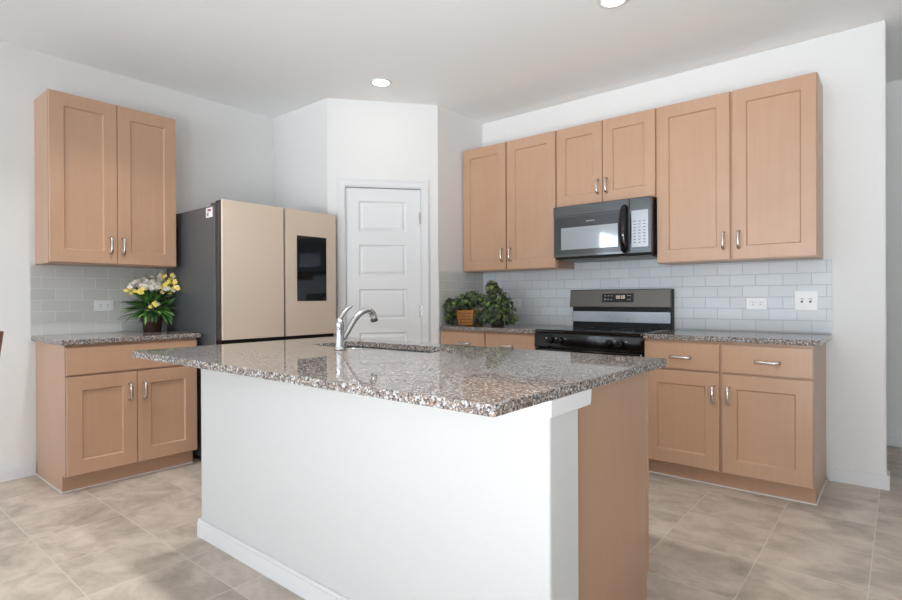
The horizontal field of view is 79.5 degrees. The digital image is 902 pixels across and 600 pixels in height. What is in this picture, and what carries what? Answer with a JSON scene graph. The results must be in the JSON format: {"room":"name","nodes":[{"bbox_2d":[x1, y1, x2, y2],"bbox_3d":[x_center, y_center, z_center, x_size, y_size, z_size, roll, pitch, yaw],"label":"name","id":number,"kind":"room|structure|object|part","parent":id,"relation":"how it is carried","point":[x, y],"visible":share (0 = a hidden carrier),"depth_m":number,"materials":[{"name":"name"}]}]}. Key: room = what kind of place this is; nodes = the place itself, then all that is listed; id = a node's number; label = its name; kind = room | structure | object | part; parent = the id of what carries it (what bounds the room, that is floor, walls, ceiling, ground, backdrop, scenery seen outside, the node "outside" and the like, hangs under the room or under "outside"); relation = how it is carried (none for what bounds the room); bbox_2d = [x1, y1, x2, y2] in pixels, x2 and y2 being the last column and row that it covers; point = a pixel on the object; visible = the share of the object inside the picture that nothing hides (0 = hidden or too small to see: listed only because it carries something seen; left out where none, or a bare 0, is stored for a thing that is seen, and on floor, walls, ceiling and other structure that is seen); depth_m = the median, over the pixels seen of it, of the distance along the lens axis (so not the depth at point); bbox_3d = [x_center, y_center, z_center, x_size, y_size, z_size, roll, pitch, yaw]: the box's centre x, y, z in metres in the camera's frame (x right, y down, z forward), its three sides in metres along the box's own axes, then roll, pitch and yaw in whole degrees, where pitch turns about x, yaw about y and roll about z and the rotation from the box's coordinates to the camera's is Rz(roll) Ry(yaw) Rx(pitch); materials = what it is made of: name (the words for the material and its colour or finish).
{"room":"kitchen","nodes":[
{"label":"kitchen","id":0,"kind":"room"},
{"bbox_2d":[0,41,346,473],"bbox_3d":[-4.144,-0.235,1.983,0.120,2.793,10.500,0,0,40],"label":"wall","id":1,"kind":"structure","parent":0,"point":[223,151],"depth_m":3.58,"materials":[{"name":"white paint"}]},
{"bbox_2d":[0,462,35,481],"bbox_3d":[-4.257,1.121,1.739,0.014,0.085,4.765,0,0,40],"label":"baseboard","id":2,"kind":"structure","parent":1,"relation":"attached to","point":[27,469],"depth_m":3.49,"materials":[{"name":"white paint"}]},
{"bbox_2d":[30,264,164,335],"bbox_3d":[-2.488,-0.001,3.874,0.008,0.468,0.840,0,0,40],"label":"tile backsplash","id":3,"kind":"structure","parent":1,"relation":"attached to","point":[62,298],"depth_m":3.77,"materials":[{"name":"white tile"}]},
{"bbox_2d":[94,300,113,310],"bbox_3d":[-2.477,0.041,3.873,0.009,0.077,0.124,0,0,40],"label":"outlet plate","id":4,"kind":"object","parent":3,"relation":"attached to","point":[99,305],"visible":1,"depth_m":3.87,"materials":[{"name":"white plastic"}]},
{"bbox_2d":[34,89,175,268],"bbox_3d":[-2.362,-0.778,3.758,0.354,1.084,0.771,0,0,40],"label":"upper cabinet","id":5,"kind":"object","parent":1,"relation":"attached to","point":[105,173],"visible":1,"depth_m":3.61,"materials":[{"name":"brown wood"}]},
{"bbox_3d":[-2.386,-0.778,3.527,0.020,1.074,0.380,0,0,40],"label":"door","id":6,"kind":"part","parent":5,"relation":"part of","materials":[{"name":"brown wood"}]},
{"bbox_3d":[-2.267,-0.365,3.624,0.038,0.124,0.025,0,0,40],"label":"handle","id":7,"kind":"part","parent":5,"relation":"part of","materials":[{"name":"silver metal"}]},
{"bbox_3d":[-2.218,-0.366,3.683,0.038,0.124,0.025,0,0,40],"label":"handle","id":8,"kind":"part","parent":5,"relation":"part of","materials":[{"name":"silver metal"}]},
{"bbox_3d":[-2.140,-0.781,3.824,0.020,1.074,0.382,0,0,40],"label":"door","id":9,"kind":"part","parent":5,"relation":"part of","materials":[{"name":"brown wood"}]},
{"bbox_2d":[274,98,327,213],"bbox_3d":[-1.276,-0.257,4.733,0.776,2.793,0.100,0,0,40],"label":"wall","id":10,"kind":"structure","parent":0,"point":[300,135],"depth_m":4.66,"materials":[{"name":"white paint"}]},
{"bbox_2d":[327,98,438,342],"bbox_3d":[-0.567,-0.260,4.577,0.916,2.793,0.090,0,0,-11],"label":"wall","id":11,"kind":"structure","parent":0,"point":[366,139],"depth_m":4.54,"materials":[{"name":"white paint"}]},
{"bbox_2d":[337,177,428,342],"bbox_3d":[-0.568,0.064,4.568,0.760,2.146,0.104,0,0,-11],"label":"door frame","id":12,"kind":"structure","parent":11,"relation":"attached to","point":[343,183],"depth_m":4.52,"materials":[{"name":"white paint"}]},
{"bbox_2d":[346,188,421,341],"bbox_3d":[-0.557,0.099,4.564,0.630,2.060,0.049,0,0,-10],"label":"door","id":13,"kind":"structure","parent":11,"relation":"in","point":[383,226],"depth_m":4.55,"materials":[{"name":"white paint"}]},
{"bbox_2d":[197,369,590,599],"bbox_3d":[-0.413,0.702,2.102,1.943,0.886,0.235,0,0,40],"label":"wall","id":14,"kind":"structure","parent":0,"point":[324,494],"depth_m":1.80,"materials":[{"name":"white paint"}]},
{"bbox_3d":[-0.428,1.102,2.082,1.943,0.085,0.182,0,0,40],"label":"baseboard","id":15,"kind":"part","parent":14,"relation":"part of","materials":[{"name":"white paint"}]},
{"bbox_3d":[-0.415,0.283,2.100,1.943,0.048,0.235,0,0,40],"label":"cap trim","id":16,"kind":"part","parent":14,"relation":"part of","materials":[{"name":"white paint"}]},
{"bbox_2d":[0,0,901,123],"bbox_3d":[-0.535,-1.690,-0.181,8.800,0.100,12.400,0,0,40],"label":"ceiling","id":17,"kind":"structure","parent":0,"point":[482,61],"depth_m":3.46,"materials":[{"name":"white paint"}]},
{"bbox_2d":[370,78,391,86],"bbox_3d":[-0.533,-1.651,4.127,0.169,0.005,0.169,0,0,40],"label":"recessed light","id":18,"kind":"object","parent":17,"relation":"in","point":[378,82],"visible":1,"depth_m":4.12,"materials":[{"name":"white paint"}]},
{"bbox_2d":[373,80,388,85],"bbox_3d":[-0.533,-1.652,4.127,0.122,0.003,0.122,0,0,40],"label":"diffuser","id":19,"kind":"object","parent":18,"relation":"attached to","point":[375,82],"depth_m":4.13,"materials":[{"name":"white plastic"}]},
{"bbox_2d":[597,0,627,8],"bbox_3d":[0.895,-1.654,2.996,0.169,0.005,0.169,0,0,40],"label":"recessed light","id":20,"kind":"object","parent":17,"relation":"in","point":[607,4],"visible":1,"depth_m":3.02,"materials":[{"name":"white paint"}]},
{"bbox_2d":[602,0,623,6],"bbox_3d":[0.895,-1.655,2.996,0.122,0.003,0.122,0,0,40],"label":"diffuser","id":21,"kind":"object","parent":20,"relation":"attached to","point":[605,3],"depth_m":3.02,"materials":[{"name":"white plastic"}]},
{"bbox_2d":[0,446,901,599],"bbox_3d":[-0.522,1.203,-0.171,8.800,0.100,12.400,0,0,40],"label":"floor","id":22,"kind":"structure","parent":0,"point":[132,538],"depth_m":2.53,"materials":[{"name":"tile"}]},
{"bbox_2d":[0,331,3,353],"bbox_3d":[-2.265,0.643,2.265,0.514,1.018,0.534,0,0,40],"label":"dining chair","id":23,"kind":"object","parent":22,"relation":"on","point":[1,332],"visible":1,"depth_m":2.30,"materials":[{"name":"red wood"}]},
{"bbox_2d":[36,338,196,493],"bbox_3d":[-2.236,0.706,3.659,0.663,0.882,0.780,0,0,40],"label":"base cabinet","id":24,"kind":"object","parent":22,"relation":"on","point":[105,414],"visible":0.99,"depth_m":3.41,"materials":[{"name":"brown wood"}]},
{"bbox_3d":[-2.138,0.748,3.333,0.020,0.584,0.380,0,0,40],"label":"door","id":25,"kind":"part","parent":24,"relation":"part of","materials":[{"name":"brown wood"}]},
{"bbox_2d":[31,330,200,345],"bbox_3d":[-2.246,0.248,3.664,0.629,0.030,0.820,0,0,40],"label":"countertop","id":26,"kind":"structure","parent":24,"relation":"on","point":[111,337],"depth_m":3.49,"materials":[{"name":"stone"}]},
{"bbox_2d":[118,273,179,331],"bbox_3d":[-2.201,0.014,3.941,0.337,0.436,0.371,0,0,40],"label":"flower arrangement","id":27,"kind":"object","parent":26,"relation":"on","point":[151,320],"visible":1,"depth_m":3.94,"materials":[{"name":"green plant"}]},
{"bbox_3d":[-2.207,0.163,4.008,0.166,0.137,0.166,0,0,40],"label":"pot","id":28,"kind":"part","parent":27,"relation":"part of","materials":[{"name":"brown ceramic"}]},
{"bbox_3d":[-2.017,0.362,3.479,0.020,0.162,0.764,0,0,40],"label":"drawer","id":29,"kind":"part","parent":24,"relation":"part of","materials":[{"name":"brown wood"}]},
{"bbox_3d":[-2.021,0.581,3.429,0.038,0.124,0.025,0,0,40],"label":"handle","id":30,"kind":"part","parent":24,"relation":"part of","materials":[{"name":"silver metal"}]},
{"bbox_3d":[-1.966,0.581,3.495,0.038,0.124,0.025,0,0,40],"label":"handle","id":31,"kind":"part","parent":24,"relation":"part of","materials":[{"name":"silver metal"}]},
{"bbox_3d":[-1.893,0.746,3.629,0.020,0.584,0.380,0,0,40],"label":"door","id":32,"kind":"part","parent":24,"relation":"part of","materials":[{"name":"brown wood"}]},
{"bbox_2d":[167,199,335,456],"bbox_3d":[-1.558,0.232,4.271,0.872,1.820,0.946,0,0,40],"label":"refrigerator","id":33,"kind":"object","parent":22,"relation":"on","point":[245,272],"visible":0.58,"depth_m":3.90,"materials":[{"name":"grey metal"}]},
{"bbox_3d":[-1.424,-0.204,3.847,0.075,0.946,0.464,0,0,40],"label":"door","id":34,"kind":"part","parent":33,"relation":"part of","materials":[{"name":"grey metal"}]},
{"bbox_3d":[-1.386,-0.204,3.816,0.022,0.946,0.466,0,0,40],"label":"glass panel","id":35,"kind":"part","parent":33,"relation":"part of","materials":[{"name":"beige"}]},
{"bbox_3d":[-1.117,-0.207,4.217,0.075,0.946,0.458,0,0,40],"label":"door","id":36,"kind":"part","parent":33,"relation":"part of","materials":[{"name":"grey metal"}]},
{"bbox_3d":[-1.079,-0.207,4.186,0.022,0.946,0.460,0,0,40],"label":"glass panel","id":37,"kind":"part","parent":33,"relation":"part of","materials":[{"name":"beige"}]},
{"bbox_2d":[441,330,536,349],"bbox_3d":[0.457,0.691,4.557,0.940,0.882,0.663,0,0,40],"label":"base cabinet","id":38,"kind":"object","parent":22,"relation":"on","point":[456,337],"visible":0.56,"depth_m":4.30,"materials":[{"name":"brown wood"}]},
{"bbox_3d":[0.096,0.349,4.486,0.460,0.162,0.020,0,0,40],"label":"drawer","id":39,"kind":"part","parent":38,"relation":"part of","materials":[{"name":"brown wood"}]},
{"bbox_3d":[0.100,0.357,4.445,0.140,0.025,0.038,0,0,40],"label":"handle","id":40,"kind":"part","parent":38,"relation":"part of","materials":[{"name":"silver metal"}]},
{"bbox_2d":[440,323,563,333],"bbox_3d":[0.465,0.233,4.560,0.934,0.030,0.629,0,0,40],"label":"countertop","id":41,"kind":"structure","parent":38,"relation":"on","point":[517,328],"depth_m":4.39,"materials":[{"name":"stone"}]},
{"bbox_2d":[442,291,485,325],"bbox_3d":[0.138,0.068,4.659,0.298,0.297,0.355,0,0,40],"label":"ivy","id":42,"kind":"object","parent":41,"relation":"on","point":[465,317],"visible":0.97,"depth_m":4.61,"materials":[{"name":"green plant"}]},
{"bbox_2d":[456,309,485,325],"bbox_3d":[0.173,0.147,4.666,0.190,0.137,0.190,0,0,40],"label":"planter","id":43,"kind":"object","parent":41,"relation":"on","point":[465,317],"depth_m":4.61,"materials":[{"name":"brown wood"}]},
{"bbox_2d":[472,279,518,325],"bbox_3d":[0.386,0.022,4.493,0.387,0.392,0.339,0,0,40],"label":"ivy","id":44,"kind":"object","parent":41,"relation":"on","point":[500,312],"visible":1,"depth_m":4.44,"materials":[{"name":"green plant"}]},
{"bbox_2d":[489,312,503,325],"bbox_3d":[0.388,0.158,4.526,0.142,0.120,0.142,0,0,40],"label":"pot","id":45,"kind":"object","parent":41,"relation":"on","point":[497,322],"depth_m":4.46,"materials":[{"name":"brown metal"}]},
{"bbox_3d":[0.415,0.357,4.183,0.140,0.025,0.038,0,0,40],"label":"handle","id":46,"kind":"part","parent":38,"relation":"part of","materials":[{"name":"silver metal"}]},
{"bbox_3d":[0.456,0.348,4.186,0.456,0.162,0.020,0,0,40],"label":"drawer","id":47,"kind":"part","parent":38,"relation":"part of","materials":[{"name":"brown wood"}]},
{"bbox_2d":[535,289,673,356],"bbox_3d":[1.116,0.525,3.980,0.802,1.212,0.690,0,0,40],"label":"stove","id":48,"kind":"object","parent":22,"relation":"on","point":[605,321],"visible":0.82,"depth_m":4.00,"materials":[{"name":"black metal"}]},
{"bbox_3d":[0.774,0.290,3.863,0.048,0.048,0.028,0,0,40],"label":"knob","id":49,"kind":"part","parent":48,"relation":"part of","materials":[{"name":"black plastic"}]},
{"bbox_3d":[0.944,0.634,3.776,0.789,0.567,0.046,0,0,40],"label":"oven door","id":50,"kind":"part","parent":48,"relation":"part of","materials":[{"name":"black"}]},
{"bbox_3d":[0.940,0.290,3.772,0.795,0.105,0.054,0,0,40],"label":"control panel","id":51,"kind":"part","parent":48,"relation":"part of","materials":[{"name":"black metal"}]},
{"bbox_2d":[535,326,669,336],"bbox_3d":[1.105,0.224,3.970,0.797,0.024,0.559,0,0,40],"label":"cooktop","id":52,"kind":"object","parent":48,"relation":"in","point":[566,331],"depth_m":3.83,"materials":[{"name":"grey glass"}]},
{"bbox_3d":[1.053,0.290,3.631,0.048,0.048,0.028,0,0,40],"label":"knob","id":53,"kind":"part","parent":48,"relation":"part of","materials":[{"name":"black plastic"}]},
{"bbox_3d":[1.113,0.290,3.581,0.048,0.048,0.028,0,0,40],"label":"knob","id":54,"kind":"part","parent":48,"relation":"part of","materials":[{"name":"black plastic"}]},
{"bbox_3d":[1.290,-0.013,4.194,0.797,0.140,0.044,0,0,40],"label":"display panel","id":55,"kind":"part","parent":48,"relation":"part of","materials":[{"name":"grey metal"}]},
{"bbox_2d":[578,372,648,599],"bbox_3d":[-0.158,0.700,2.434,1.861,0.886,0.706,0,0,40],"label":"base cabinet","id":56,"kind":"object","parent":22,"relation":"on","point":[613,433],"visible":0.02,"depth_m":1.84,"materials":[{"name":"brown wood"}]},
{"bbox_2d":[132,337,666,416],"bbox_3d":[-0.321,0.243,2.288,2.038,0.028,1.154,0,0,40],"label":"countertop","id":57,"kind":"structure","parent":56,"relation":"on","point":[478,380],"depth_m":1.84,"materials":[{"name":"stone"}]},
{"bbox_2d":[334,305,377,350],"bbox_3d":[-0.441,0.125,2.543,0.229,0.208,0.054,0,0,-37],"label":"faucet","id":58,"kind":"object","parent":57,"relation":"on","point":[341,335],"visible":1,"depth_m":2.50,"materials":[{"name":"silver metal"}]},
{"bbox_3d":[-0.487,0.060,2.507,0.079,0.078,0.018,0,0,-36],"label":"lever","id":59,"kind":"part","parent":58,"relation":"part of","materials":[{"name":"silver metal"}]},
{"bbox_3d":[-0.432,0.110,2.556,0.190,0.151,0.030,0,0,-39],"label":"spout","id":60,"kind":"part","parent":58,"relation":"part of","materials":[{"name":"silver metal"}]},
{"bbox_2d":[345,346,432,352],"bbox_3d":[-0.338,0.355,2.658,0.820,0.196,0.347,0,0,40],"label":"sink","id":61,"kind":"object","parent":57,"relation":"in","point":[352,347],"visible":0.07,"depth_m":2.87,"materials":[{"name":"silver metal"}]},
{"bbox_2d":[645,338,826,505],"bbox_3d":[1.794,0.689,3.445,0.928,0.882,0.663,0,0,40],"label":"base cabinet","id":62,"kind":"object","parent":22,"relation":"on","point":[748,417],"visible":0.99,"depth_m":3.18,"materials":[{"name":"brown wood"}]},
{"bbox_3d":[1.413,0.355,3.354,0.140,0.025,0.038,0,0,40],"label":"handle","id":63,"kind":"part","parent":62,"relation":"part of","materials":[{"name":"silver metal"}]},
{"bbox_3d":[1.430,0.347,3.377,0.445,0.162,0.020,0,0,40],"label":"drawer","id":64,"kind":"part","parent":62,"relation":"part of","materials":[{"name":"brown wood"}]},
{"bbox_3d":[1.432,0.732,3.378,0.445,0.584,0.020,0,0,40],"label":"door","id":65,"kind":"part","parent":62,"relation":"part of","materials":[{"name":"brown wood"}]},
{"bbox_3d":[1.558,0.566,3.235,0.025,0.124,0.038,0,0,40],"label":"handle","id":66,"kind":"part","parent":62,"relation":"part of","materials":[{"name":"silver metal"}]},
{"bbox_3d":[1.622,0.566,3.182,0.025,0.124,0.038,0,0,40],"label":"handle","id":67,"kind":"part","parent":62,"relation":"part of","materials":[{"name":"silver metal"}]},
{"bbox_2d":[643,329,831,345],"bbox_3d":[1.808,0.231,3.445,0.951,0.030,0.629,0,0,40],"label":"countertop","id":68,"kind":"structure","parent":62,"relation":"on","point":[806,339],"depth_m":3.28,"materials":[{"name":"stone"}]},
{"bbox_3d":[1.786,0.346,3.081,0.451,0.162,0.020,0,0,40],"label":"drawer","id":69,"kind":"part","parent":62,"relation":"part of","materials":[{"name":"brown wood"}]},
{"bbox_3d":[1.776,0.354,3.052,0.140,0.025,0.038,0,0,40],"label":"handle","id":70,"kind":"part","parent":62,"relation":"part of","materials":[{"name":"silver metal"}]},
{"bbox_3d":[1.788,0.731,3.083,0.451,0.584,0.020,0,0,40],"label":"door","id":71,"kind":"part","parent":62,"relation":"part of","materials":[{"name":"brown wood"}]},
{"bbox_2d":[437,105,482,343],"bbox_3d":[0.059,-0.264,4.899,0.100,2.793,0.643,0,0,40],"label":"wall","id":72,"kind":"structure","parent":0,"point":[457,133],"depth_m":4.76,"materials":[{"name":"white paint"}]},
{"bbox_2d":[438,271,482,325],"bbox_3d":[0.102,-0.016,4.864,0.008,0.468,0.643,0,0,40],"label":"tile backsplash","id":73,"kind":"structure","parent":72,"relation":"attached to","point":[451,284],"depth_m":4.77,"materials":[{"name":"white tile"}]},
{"bbox_2d":[482,20,886,478],"bbox_3d":[0.912,-0.267,4.685,4.444,2.793,0.120,0,0,40],"label":"wall","id":74,"kind":"structure","parent":0,"point":[850,64],"depth_m":3.34,"materials":[{"name":"white paint"}]},
{"bbox_2d":[463,131,573,272],"bbox_3d":[0.553,-0.795,4.672,0.938,1.084,0.354,0,0,40],"label":"upper cabinet","id":75,"kind":"object","parent":74,"relation":"attached to","point":[510,187],"visible":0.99,"depth_m":4.53,"materials":[{"name":"brown wood"}]},
{"bbox_3d":[0.289,-0.795,4.724,0.456,1.074,0.020,0,0,40],"label":"door","id":76,"kind":"part","parent":75,"relation":"part of","materials":[{"name":"brown wood"}]},
{"bbox_3d":[0.421,-0.381,4.579,0.025,0.124,0.038,0,0,40],"label":"handle","id":77,"kind":"part","parent":75,"relation":"part of","materials":[{"name":"silver metal"}]},
{"bbox_3d":[0.486,-0.381,4.526,0.025,0.124,0.038,0,0,40],"label":"handle","id":78,"kind":"part","parent":75,"relation":"part of","materials":[{"name":"silver metal"}]},
{"bbox_3d":[0.652,-0.795,4.422,0.456,1.074,0.020,0,0,40],"label":"door","id":79,"kind":"part","parent":75,"relation":"part of","materials":[{"name":"brown wood"}]},
{"bbox_2d":[556,108,656,206],"bbox_3d":[1.212,-1.030,4.122,0.778,0.616,0.354,0,0,40],"label":"upper cabinet","id":80,"kind":"object","parent":74,"relation":"attached to","point":[615,158],"visible":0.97,"depth_m":3.98,"materials":[{"name":"brown wood"}]},
{"bbox_3d":[0.980,-1.030,4.148,0.376,0.606,0.020,0,0,40],"label":"door","id":81,"kind":"part","parent":80,"relation":"part of","materials":[{"name":"brown wood"}]},
{"bbox_3d":[1.083,-0.846,4.026,0.025,0.124,0.038,0,0,40],"label":"handle","id":82,"kind":"part","parent":80,"relation":"part of","materials":[{"name":"silver metal"}]},
{"bbox_2d":[553,196,656,262],"bbox_3d":[1.182,-0.508,4.072,0.750,0.412,0.457,0,0,40],"label":"microwave oven","id":83,"kind":"object","parent":80,"relation":"attached to","point":[623,229],"visible":0.98,"depth_m":3.92,"materials":[{"name":"black metal"}]},
{"bbox_3d":[1.003,-0.485,4.011,0.530,0.283,0.003,0,0,40],"label":"door frame","id":84,"kind":"part","parent":83,"relation":"part of","materials":[{"name":"grey metal"}]},
{"bbox_3d":[1.032,-0.519,4.010,0.598,0.388,0.032,0,0,40],"label":"door","id":85,"kind":"part","parent":83,"relation":"part of","materials":[{"name":"grey metal"}]},
{"bbox_3d":[1.206,-0.501,3.799,0.054,0.342,0.067,0,0,40],"label":"handle","id":86,"kind":"part","parent":83,"relation":"part of","materials":[{"name":"black plastic"}]},
{"bbox_2d":[633,220,645,242],"bbox_3d":[1.305,-0.474,3.757,0.085,0.151,0.001,0,0,40],"label":"print","id":87,"kind":"object","parent":83,"relation":"attached to","point":[639,226],"depth_m":3.76,"materials":[{"name":"grey"}]},
{"bbox_3d":[1.320,-0.520,3.769,0.150,0.388,0.034,0,0,40],"label":"control panel","id":88,"kind":"part","parent":83,"relation":"part of","materials":[{"name":"grey mirror"}]},
{"bbox_3d":[1.135,-0.846,3.983,0.025,0.124,0.038,0,0,40],"label":"handle","id":89,"kind":"part","parent":80,"relation":"part of","materials":[{"name":"silver metal"}]},
{"bbox_3d":[1.277,-1.030,3.901,0.386,0.606,0.020,0,0,40],"label":"door","id":90,"kind":"part","parent":80,"relation":"part of","materials":[{"name":"brown wood"}]},
{"bbox_2d":[483,259,831,333],"bbox_3d":[1.342,-0.063,4.245,2.691,0.556,0.008,0,0,40],"label":"tile backsplash","id":91,"kind":"structure","parent":74,"relation":"attached to","point":[706,296],"depth_m":3.85,"materials":[{"name":"white tile"}]},
{"bbox_2d":[510,299,520,306],"bbox_3d":[0.578,0.026,4.869,0.118,0.077,0.009,0,0,40],"label":"outlet plate","id":92,"kind":"object","parent":91,"relation":"attached to","point":[517,302],"visible":0.73,"depth_m":4.86,"materials":[{"name":"white plastic"}]},
{"bbox_2d":[747,298,766,308],"bbox_3d":[2.053,0.024,3.643,0.122,0.077,0.009,0,0,40],"label":"outlet plate","id":93,"kind":"object","parent":91,"relation":"attached to","point":[752,303],"visible":1,"depth_m":3.64,"materials":[{"name":"white plastic"}]},
{"bbox_2d":[750,301,755,305],"bbox_3d":[2.034,0.024,3.656,0.036,0.032,0.004,0,0,40],"label":"socket","id":94,"kind":"object","parent":93,"relation":"attached to","point":[752,303],"depth_m":3.65,"materials":[{"name":"grey plastic"}]},
{"bbox_2d":[757,301,763,305],"bbox_3d":[2.070,0.024,3.627,0.036,0.032,0.004,0,0,40],"label":"socket","id":95,"kind":"object","parent":93,"relation":"attached to","point":[759,303],"depth_m":3.63,"materials":[{"name":"grey plastic"}]},
{"bbox_2d":[794,291,817,309],"bbox_3d":[2.265,0.003,3.461,0.127,0.125,0.019,0,0,40],"label":"switch plate","id":96,"kind":"object","parent":91,"relation":"attached to","point":[803,300],"visible":1,"depth_m":3.46,"materials":[{"name":"white plastic"}]},
{"bbox_2d":[657,72,822,264],"bbox_3d":[1.872,-0.797,3.576,0.932,1.084,0.354,0,0,40],"label":"upper cabinet","id":97,"kind":"object","parent":74,"relation":"attached to","point":[740,171],"visible":1,"depth_m":3.42,"materials":[{"name":"brown wood"}]},
{"bbox_3d":[1.612,-0.797,3.625,0.460,1.074,0.020,0,0,40],"label":"door","id":98,"kind":"part","parent":97,"relation":"part of","materials":[{"name":"brown wood"}]},
{"bbox_3d":[1.744,-0.383,3.480,0.025,0.124,0.038,0,0,40],"label":"handle","id":99,"kind":"part","parent":97,"relation":"part of","materials":[{"name":"silver metal"}]},
{"bbox_3d":[1.812,-0.383,3.424,0.025,0.124,0.038,0,0,40],"label":"handle","id":100,"kind":"part","parent":97,"relation":"part of","materials":[{"name":"silver metal"}]},
{"bbox_3d":[1.973,-0.797,3.325,0.449,1.074,0.020,0,0,40],"label":"door","id":101,"kind":"part","parent":97,"relation":"part of","materials":[{"name":"brown wood"}]},
{"bbox_2d":[828,466,889,490],"bbox_3d":[2.481,1.085,3.305,0.298,0.085,0.014,0,0,40],"label":"baseboard","id":102,"kind":"structure","parent":74,"relation":"attached to","point":[878,481],"depth_m":3.29,"materials":[{"name":"white paint"}]},
{"bbox_2d":[886,80,901,435],"bbox_3d":[3.700,-0.277,3.975,7.000,2.793,0.120,0,0,40],"label":"wall","id":103,"kind":"structure","parent":0,"point":[893,89],"depth_m":4.15,"materials":[{"name":"white paint"}]},
{"bbox_2d":[887,434,901,446],"bbox_3d":[3.663,1.077,3.928,7.000,0.085,0.014,0,0,40],"label":"baseboard","id":104,"kind":"structure","parent":103,"relation":"attached to","point":[892,440],"depth_m":4.15,"materials":[{"name":"white paint"}]}
]}

